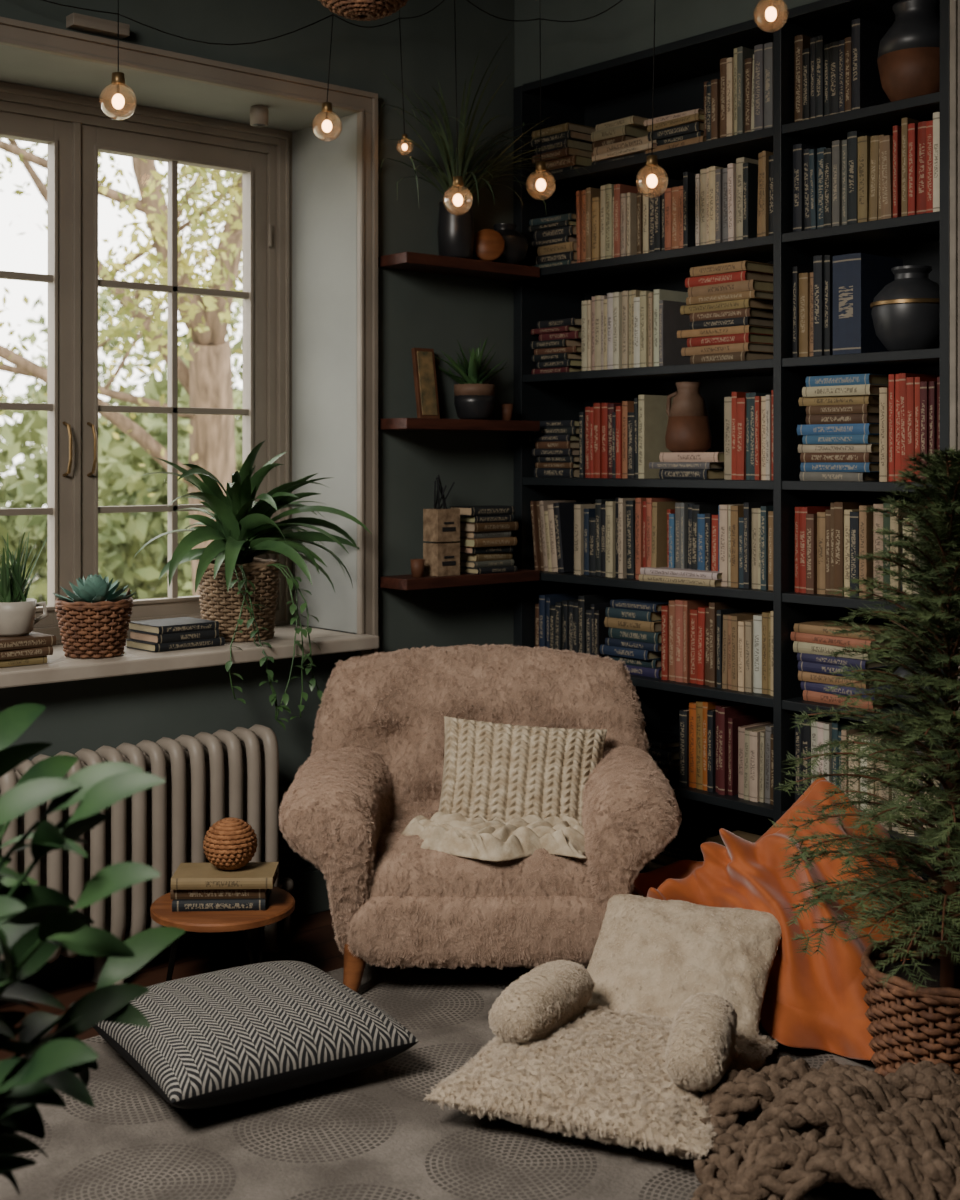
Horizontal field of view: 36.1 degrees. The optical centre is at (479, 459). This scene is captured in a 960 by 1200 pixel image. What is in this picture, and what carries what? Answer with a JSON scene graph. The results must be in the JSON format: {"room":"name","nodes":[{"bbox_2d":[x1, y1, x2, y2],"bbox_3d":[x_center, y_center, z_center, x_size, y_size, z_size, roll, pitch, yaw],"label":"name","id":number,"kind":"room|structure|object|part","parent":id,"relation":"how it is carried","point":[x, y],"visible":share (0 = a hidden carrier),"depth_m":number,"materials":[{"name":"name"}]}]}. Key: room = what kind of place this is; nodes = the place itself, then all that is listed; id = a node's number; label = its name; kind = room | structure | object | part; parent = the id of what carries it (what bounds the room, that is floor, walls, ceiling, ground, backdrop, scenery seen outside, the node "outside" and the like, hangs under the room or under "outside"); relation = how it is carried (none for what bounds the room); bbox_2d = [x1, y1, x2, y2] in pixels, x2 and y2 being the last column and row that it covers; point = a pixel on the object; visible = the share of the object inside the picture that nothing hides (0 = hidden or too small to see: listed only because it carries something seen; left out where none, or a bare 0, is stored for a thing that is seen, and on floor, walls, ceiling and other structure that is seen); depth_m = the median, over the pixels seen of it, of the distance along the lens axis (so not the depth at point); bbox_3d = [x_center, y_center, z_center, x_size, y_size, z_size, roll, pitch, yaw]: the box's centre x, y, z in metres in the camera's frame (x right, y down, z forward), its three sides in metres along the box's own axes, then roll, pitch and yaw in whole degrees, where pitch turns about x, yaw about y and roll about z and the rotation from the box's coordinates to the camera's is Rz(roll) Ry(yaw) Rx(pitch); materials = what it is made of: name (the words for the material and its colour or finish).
{"room":"living room","nodes":[
{"label":"living room","id":0,"kind":"room"},
{"bbox_2d":[0,909,343,1060],"bbox_3d":[0.098,1.550,1.942,5.900,0.100,6.400,0,0,-41],"label":"floor","id":1,"kind":"structure","parent":0,"point":[312,941],"depth_m":4.42,"materials":[{"name":"brown wood"}]},
{"bbox_2d":[0,724,293,984],"bbox_3d":[-1.197,1.159,4.096,1.617,0.682,0.166,0,0,-41],"label":"radiator","id":2,"kind":"object","parent":1,"relation":"on","point":[209,778],"visible":0.49,"depth_m":4.27,"materials":[{"name":"metal"}]},
{"bbox_2d":[150,887,294,980],"bbox_3d":[-0.720,1.369,4.130,0.400,0.258,0.400,0,0,0],"label":"side table","id":3,"kind":"object","parent":1,"relation":"on","point":[281,903],"visible":0.57,"depth_m":4.03,"materials":[{"name":"brown wood"}]},
{"bbox_2d":[170,862,278,911],"bbox_3d":[-0.713,1.193,4.131,0.287,0.093,0.208,0,0,-4],"label":"books","id":4,"kind":"object","parent":3,"relation":"on","point":[194,886],"visible":0.99,"depth_m":4.05,"materials":[{"name":"beige paper"}]},
{"bbox_2d":[203,817,257,870],"bbox_3d":[-0.700,1.076,4.130,0.152,0.142,0.152,0,0,0],"label":"woven ball","id":5,"kind":"object","parent":4,"relation":"on","point":[229,844],"visible":1,"depth_m":4.08,"materials":[{"name":"wicker"}]},
{"bbox_2d":[0,961,881,1199],"bbox_3d":[0.176,1.494,1.891,3.950,0.012,4.420,0,0,-41],"label":"area rug","id":6,"kind":"object","parent":1,"relation":"on","point":[370,1133],"visible":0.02,"depth_m":3.22,"materials":[{"name":"grey carpet"}]},
{"bbox_2d":[0,703,184,1195],"bbox_3d":[-0.856,0.945,2.092,0.818,1.082,0.914,0,0,33],"label":"plant","id":7,"kind":"object","parent":6,"relation":"on","point":[35,920],"visible":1,"depth_m":2.12,"materials":[{"name":"green plant"}]},
{"bbox_2d":[93,961,418,1108],"bbox_3d":[-0.570,1.392,3.610,0.620,0.190,0.600,0,0,-33],"label":"floor cushion","id":8,"kind":"object","parent":6,"relation":"on","point":[233,1035],"visible":0.89,"depth_m":3.44,"materials":[{"name":"fabric"}]},
{"bbox_2d":[278,644,681,991],"bbox_3d":[0.002,1.051,4.474,1.114,0.897,0.898,0,0,0],"label":"armchair","id":9,"kind":"object","parent":6,"relation":"on","point":[375,764],"visible":0.84,"depth_m":4.09,"materials":[{"name":"fabric"}]},
{"bbox_3d":[-0.407,1.126,4.423,0.297,0.499,0.795,0,0,0],"label":"arm","id":10,"kind":"part","parent":9,"relation":"part of","materials":[{"name":"fabric"}]},
{"bbox_3d":[0.000,1.237,4.385,0.740,0.326,0.691,0,0,0],"label":"seat","id":11,"kind":"part","parent":9,"relation":"part of","materials":[{"name":"fabric"}]},
{"bbox_3d":[0.000,1.005,4.706,1.050,0.805,0.435,0,0,0],"label":"backrest","id":12,"kind":"part","parent":9,"relation":"part of","materials":[{"name":"fabric"}]},
{"bbox_2d":[401,811,586,861],"bbox_3d":[0.050,1.071,4.206,0.600,0.074,0.304,0,0,0],"label":"throw","id":13,"kind":"object","parent":9,"relation":"on","point":[496,840],"visible":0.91,"depth_m":4.14,"materials":[{"name":"beige fabric"}]},
{"bbox_2d":[438,716,606,827],"bbox_3d":[0.120,0.990,4.412,0.531,0.407,0.253,0,0,0],"label":"knit pillow","id":14,"kind":"object","parent":9,"relation":"on","point":[506,772],"visible":0.66,"depth_m":4.37,"materials":[{"name":"beige fabric"}]},
{"bbox_3d":[0.416,1.127,4.426,0.269,0.497,0.800,0,0,-4],"label":"arm","id":15,"kind":"part","parent":9,"relation":"part of","materials":[{"name":"fabric"}]},
{"bbox_2d":[423,894,781,1159],"bbox_3d":[0.362,1.331,3.557,0.640,0.308,0.941,0,0,24],"label":"chair","id":16,"kind":"object","parent":6,"relation":"on","point":[624,1049],"visible":0.98,"depth_m":3.42,"materials":[{"name":"beige fabric"}]},
{"bbox_3d":[0.152,1.304,3.553,0.130,0.134,0.340,0,0,35],"label":"armrest","id":17,"kind":"part","parent":16,"relation":"part of","materials":[{"name":"beige fabric"}]},
{"bbox_2d":[423,1003,778,1159],"bbox_3d":[0.300,1.414,3.420,0.640,0.142,0.640,0,0,24],"label":"seat cushion","id":18,"kind":"object","parent":16,"relation":"on","point":[598,1071],"depth_m":3.25,"materials":[{"name":"beige fabric"}]},
{"bbox_2d":[586,894,781,1037],"bbox_3d":[0.509,1.311,3.797,0.500,0.268,0.382,0,0,24],"label":"cushion","id":19,"kind":"object","parent":16,"relation":"on","point":[650,955],"depth_m":3.75,"materials":[{"name":"beige fabric"}]},
{"bbox_3d":[0.501,1.304,3.318,0.130,0.134,0.340,0,0,16],"label":"armrest","id":20,"kind":"part","parent":16,"relation":"part of","materials":[{"name":"beige fabric"}]},
{"bbox_2d":[631,780,930,1059],"bbox_3d":[0.766,1.187,3.977,0.914,0.592,0.729,0,0,15],"label":"blanket","id":21,"kind":"object","parent":6,"relation":"on","point":[815,1001],"visible":0.48,"depth_m":3.85,"materials":[{"name":"fabric"}]},
{"bbox_2d":[690,1055,959,1199],"bbox_3d":[0.807,1.392,3.048,0.768,0.194,0.653,0,0,14],"label":"knit blanket","id":22,"kind":"object","parent":6,"relation":"on","point":[896,1136],"visible":0.99,"depth_m":2.97,"materials":[{"name":"brown fabric"}]},
{"bbox_2d":[767,445,959,1076],"bbox_3d":[1.099,0.717,3.401,0.855,1.540,0.894,0,0,15],"label":"conifer","id":23,"kind":"object","parent":6,"relation":"on","point":[913,1012],"visible":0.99,"depth_m":3.37,"materials":[{"name":"plant"}]},
{"bbox_2d":[514,0,949,958],"bbox_3d":[0.843,0.058,4.893,0.340,2.884,1.800,0,0,-41],"label":"bookcase","id":24,"kind":"object","parent":1,"relation":"on","point":[620,87],"visible":0.41,"depth_m":4.86,"materials":[{"name":"black paint"}]},
{"bbox_2d":[467,0,621,199],"label":"string lights","id":25,"kind":"object","parent":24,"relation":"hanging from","point":[540,165],"depth_m":5.07,"materials":[{"name":"brown"}]},
{"bbox_2d":[636,0,668,197],"label":"string lights","id":26,"kind":"object","parent":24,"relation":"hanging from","point":[652,160],"depth_m":4.62,"materials":[{"name":"brown"}]},
{"bbox_2d":[527,18,939,936],"bbox_3d":[0.816,0.036,4.872,0.275,2.719,1.726,0,0,-40],"label":"books","id":27,"kind":"object","parent":24,"relation":"on","point":[855,422],"visible":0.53,"depth_m":4.75,"materials":[{"name":"multicoloured paper"}]},
{"bbox_2d":[665,382,711,451],"bbox_3d":[0.702,-0.143,4.963,0.155,0.235,0.155,0,0,4],"label":"pitcher","id":28,"kind":"object","parent":27,"relation":"on","point":[688,426],"visible":0.97,"depth_m":4.91,"materials":[{"name":"brown ceramic"}]},
{"bbox_2d":[870,265,939,350],"bbox_3d":[1.268,-0.440,4.329,0.235,0.250,0.235,0,0,-41],"label":"vase","id":29,"kind":"object","parent":24,"relation":"on","point":[905,313],"visible":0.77,"depth_m":4.25,"materials":[{"name":"grey ceramic"}]},
{"bbox_2d":[877,0,939,101],"bbox_3d":[1.282,-1.183,4.313,0.230,0.300,0.230,0,0,-41],"label":"vase","id":30,"kind":"object","parent":24,"relation":"on","point":[908,59],"visible":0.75,"depth_m":4.24,"materials":[{"name":"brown ceramic"}]},
{"bbox_2d":[891,653,939,714],"bbox_3d":[1.281,0.654,4.299,0.160,0.170,0.160,0,0,-41],"label":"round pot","id":31,"kind":"object","parent":24,"relation":"on","point":[904,672],"visible":0.11,"depth_m":4.26,"materials":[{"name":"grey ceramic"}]},
{"bbox_2d":[755,774,936,913],"bbox_3d":[0.960,1.195,4.130,0.622,0.604,0.186,0,0,10],"label":"cushion","id":32,"kind":"object","parent":1,"relation":"on","point":[783,820],"visible":0.07,"depth_m":4.17,"materials":[{"name":"fabric"}]},
{"bbox_2d":[0,0,514,872],"bbox_3d":[-1.748,-0.200,4.213,5.700,3.400,0.550,0,0,-41],"label":"wall","id":33,"kind":"structure","parent":0,"point":[416,309],"depth_m":5.12,"materials":[{"name":"paint"}]},
{"bbox_2d":[66,13,129,38],"bbox_3d":[-1.129,-1.282,4.355,0.180,0.035,0.050,0,0,-41],"label":"bracket","id":34,"kind":"object","parent":33,"relation":"attached to","point":[75,21],"visible":1,"depth_m":4.33,"materials":[{"name":"beige wood"}]},
{"bbox_2d":[18,865,331,983],"bbox_3d":[-1.797,1.423,3.793,5.075,0.155,0.020,0,0,-41],"label":"baseboard","id":35,"kind":"structure","parent":33,"relation":"attached to","point":[309,892],"depth_m":4.81,"materials":[{"name":"paint"}]},
{"bbox_2d":[0,17,377,656],"bbox_3d":[-1.205,-0.275,4.625,1.820,1.950,0.524,0,0,-41],"label":"window","id":36,"kind":"structure","parent":33,"relation":"in","point":[309,295],"depth_m":5.02,"materials":[{"name":"paint"}]},
{"bbox_2d":[250,105,268,126],"bbox_3d":[-0.739,-1.149,4.927,0.064,0.062,0.064,0,0,-41],"label":"ceiling spotlight","id":37,"kind":"object","parent":36,"relation":"attached to","point":[259,114],"visible":1,"depth_m":4.90,"materials":[{"name":"metal"}]},
{"bbox_2d":[0,624,378,688],"bbox_3d":[-1.181,0.613,4.552,1.800,0.044,0.505,0,0,-41],"label":"windowsill","id":38,"kind":"object","parent":33,"relation":"attached to","point":[58,667],"visible":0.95,"depth_m":4.50,"materials":[{"name":"stone"}]},
{"bbox_2d":[0,631,55,667],"bbox_3d":[-1.371,0.549,4.268,0.222,0.079,0.199,0,0,-41],"label":"books","id":39,"kind":"object","parent":38,"relation":"on","point":[33,648],"visible":0.97,"depth_m":4.22,"materials":[{"name":"brown paper"}]},
{"bbox_2d":[0,527,47,636],"bbox_3d":[-1.356,0.349,4.295,0.255,0.320,0.230,0,0,-41],"label":"potted grass","id":40,"kind":"object","parent":39,"relation":"on","point":[17,611],"depth_m":4.25,"materials":[{"name":"white ceramic"}]},
{"bbox_2d":[53,574,135,658],"bbox_3d":[-1.165,0.467,4.450,0.237,0.245,0.249,0,0,13],"label":"potted succulent","id":41,"kind":"object","parent":38,"relation":"on","point":[94,620],"visible":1,"depth_m":4.38,"materials":[{"name":"brown wicker"}]},
{"bbox_2d":[125,617,224,651],"bbox_3d":[-0.969,0.550,4.667,0.264,0.077,0.202,0,0,-41],"label":"books","id":42,"kind":"object","parent":38,"relation":"on","point":[168,634],"visible":0.96,"depth_m":4.60,"materials":[{"name":"black paper"}]},
{"bbox_2d":[132,440,370,730],"bbox_3d":[-0.741,0.395,4.811,0.774,0.917,0.578,0,0,-12],"label":"potted plant","id":43,"kind":"object","parent":38,"relation":"on","point":[237,590],"visible":0.95,"depth_m":4.77,"materials":[{"name":"plant"}]},
{"bbox_2d":[443,0,472,214],"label":"pendant light","id":44,"kind":"object","parent":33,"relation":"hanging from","point":[457,180],"depth_m":4.84,"materials":[{"name":"brown"}]},
{"bbox_2d":[378,252,539,280],"bbox_3d":[-0.068,-0.681,5.203,0.615,0.038,0.164,0,0,-41],"label":"floating shelf","id":45,"kind":"object","parent":33,"relation":"attached to","point":[409,261],"visible":1,"depth_m":5.13,"materials":[{"name":"red wood"}]},
{"bbox_2d":[473,229,504,260],"bbox_3d":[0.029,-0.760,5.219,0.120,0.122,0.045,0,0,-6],"label":"decorative ball","id":46,"kind":"object","parent":45,"relation":"on","point":[489,245],"visible":0.93,"depth_m":5.21,"materials":[{"name":"brown wood"}]},
{"bbox_2d":[380,29,606,258],"bbox_3d":[0.077,-1.092,5.025,0.600,0.783,0.594,0,0,-41],"label":"palm","id":47,"kind":"object","parent":45,"relation":"on","point":[455,233],"visible":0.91,"depth_m":5.10,"materials":[{"name":"plant"}]},
{"bbox_2d":[491,223,527,264],"bbox_3d":[0.090,-0.775,5.331,0.170,0.150,0.170,0,0,-41],"label":"vase","id":48,"kind":"object","parent":45,"relation":"on","point":[516,245],"visible":0.72,"depth_m":5.27,"materials":[{"name":"ceramic"}]},
{"bbox_2d":[378,569,539,589],"bbox_3d":[-0.068,0.419,5.203,0.615,0.038,0.164,0,0,-41],"label":"floating shelf","id":49,"kind":"object","parent":33,"relation":"attached to","point":[400,582],"visible":0.89,"depth_m":5.08,"materials":[{"name":"red wood"}]},
{"bbox_2d":[410,559,424,576],"bbox_3d":[-0.214,0.370,5.040,0.050,0.060,0.050,0,0,-41],"label":"cup","id":50,"kind":"object","parent":49,"relation":"on","point":[417,565],"visible":1,"depth_m":5.02,"materials":[{"name":"brown ceramic"}]},
{"bbox_2d":[423,474,459,575],"bbox_3d":[-0.133,0.225,5.122,0.100,0.350,0.082,0,0,-41],"label":"wooden boxes","id":51,"kind":"object","parent":49,"relation":"on","point":[441,526],"visible":1,"depth_m":5.09,"materials":[{"name":"wood"}]},
{"bbox_2d":[449,505,518,573],"bbox_3d":[0.015,0.283,5.269,0.223,0.235,0.155,0,0,-41],"label":"book stack","id":52,"kind":"object","parent":49,"relation":"on","point":[486,543],"visible":0.92,"depth_m":5.21,"materials":[{"name":"black paper"}]},
{"bbox_2d":[378,418,539,431],"bbox_3d":[-0.068,-0.123,5.203,0.615,0.038,0.164,0,0,-41],"label":"floating shelf","id":53,"kind":"object","parent":33,"relation":"attached to","point":[425,424],"visible":1,"depth_m":5.09,"materials":[{"name":"red wood"}]},
{"bbox_2d":[411,348,439,418],"bbox_3d":[-0.190,-0.267,5.149,0.090,0.249,0.051,0,0,-41],"label":"picture frame","id":54,"kind":"object","parent":53,"relation":"on","point":[423,360],"visible":0.85,"depth_m":5.14,"materials":[{"name":"brown wood"}]},
{"bbox_2d":[435,337,508,419],"bbox_3d":[-0.006,-0.289,5.196,0.314,0.295,0.237,0,0,-41],"label":"aloe","id":55,"kind":"object","parent":53,"relation":"on","point":[473,399],"visible":0.99,"depth_m":5.18,"materials":[{"name":"plant"}]},
{"bbox_2d":[500,404,512,419],"bbox_3d":[0.096,-0.172,5.323,0.048,0.060,0.048,0,0,-41],"label":"cup","id":56,"kind":"object","parent":53,"relation":"on","point":[506,409],"visible":0.88,"depth_m":5.31,"materials":[{"name":"brown ceramic"}]},
{"bbox_2d":[515,0,819,86],"bbox_3d":[2.211,-0.200,3.551,0.600,3.400,5.650,0,0,-41],"label":"wall","id":57,"kind":"structure","parent":0,"point":[627,28],"depth_m":5.14,"materials":[{"name":"paint"}]},
{"bbox_2d":[765,0,776,21],"label":"string lights","id":58,"kind":"object","parent":57,"relation":"hanging from","point":[771,13],"depth_m":4.21,"materials":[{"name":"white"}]},
{"bbox_2d":[950,0,959,708],"bbox_3d":[1.349,0.050,4.057,0.035,2.900,0.105,0,0,-41],"label":"trim","id":59,"kind":"structure","parent":57,"relation":"attached to","point":[954,4],"depth_m":4.07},
{"bbox_3d":[0.098,-1.950,1.942,5.900,0.100,6.400,0,0,-41],"label":"ceiling","id":60,"kind":"structure","parent":0,"visible":0},
{"bbox_2d":[42,0,444,155],"label":"string lights","id":61,"kind":"object","parent":60,"relation":"hanging from","point":[118,81],"depth_m":4.61,"materials":[{"name":"brown"}]},
{"bbox_2d":[319,0,408,20],"bbox_3d":[-0.310,-1.536,3.900,0.324,0.727,0.324,0,0,-41],"label":"rattan pendant lamp","id":62,"kind":"object","parent":60,"relation":"hanging from","point":[359,10],"visible":1,"depth_m":3.87,"materials":[{"name":"wicker"}]},
{"label":"outside","id":63,"kind":"structure","parent":0,"visible":0},
{"bbox_3d":[-16.999,2.750,34.728,100.000,0.100,65.300,0,0,-41],"label":"lawn","id":64,"kind":"structure","parent":63,"visible":0},
{"bbox_2d":[0,138,242,595],"bbox_3d":[-3.098,-1.851,11.518,8.406,9.181,6.276,0,0,-19],"label":"tree","id":65,"kind":"object","parent":64,"relation":"on","point":[207,381],"visible":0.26,"depth_m":11.55,"materials":[{"name":"green plant"}]},
{"bbox_2d":[0,271,242,605],"bbox_3d":[-5.873,-0.672,26.529,19.369,6.528,14.515,0,0,-41],"label":"hedge","id":66,"kind":"object","parent":64,"relation":"on","point":[121,536],"visible":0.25,"depth_m":21.41,"materials":[{"name":"green plant"}]}
]}

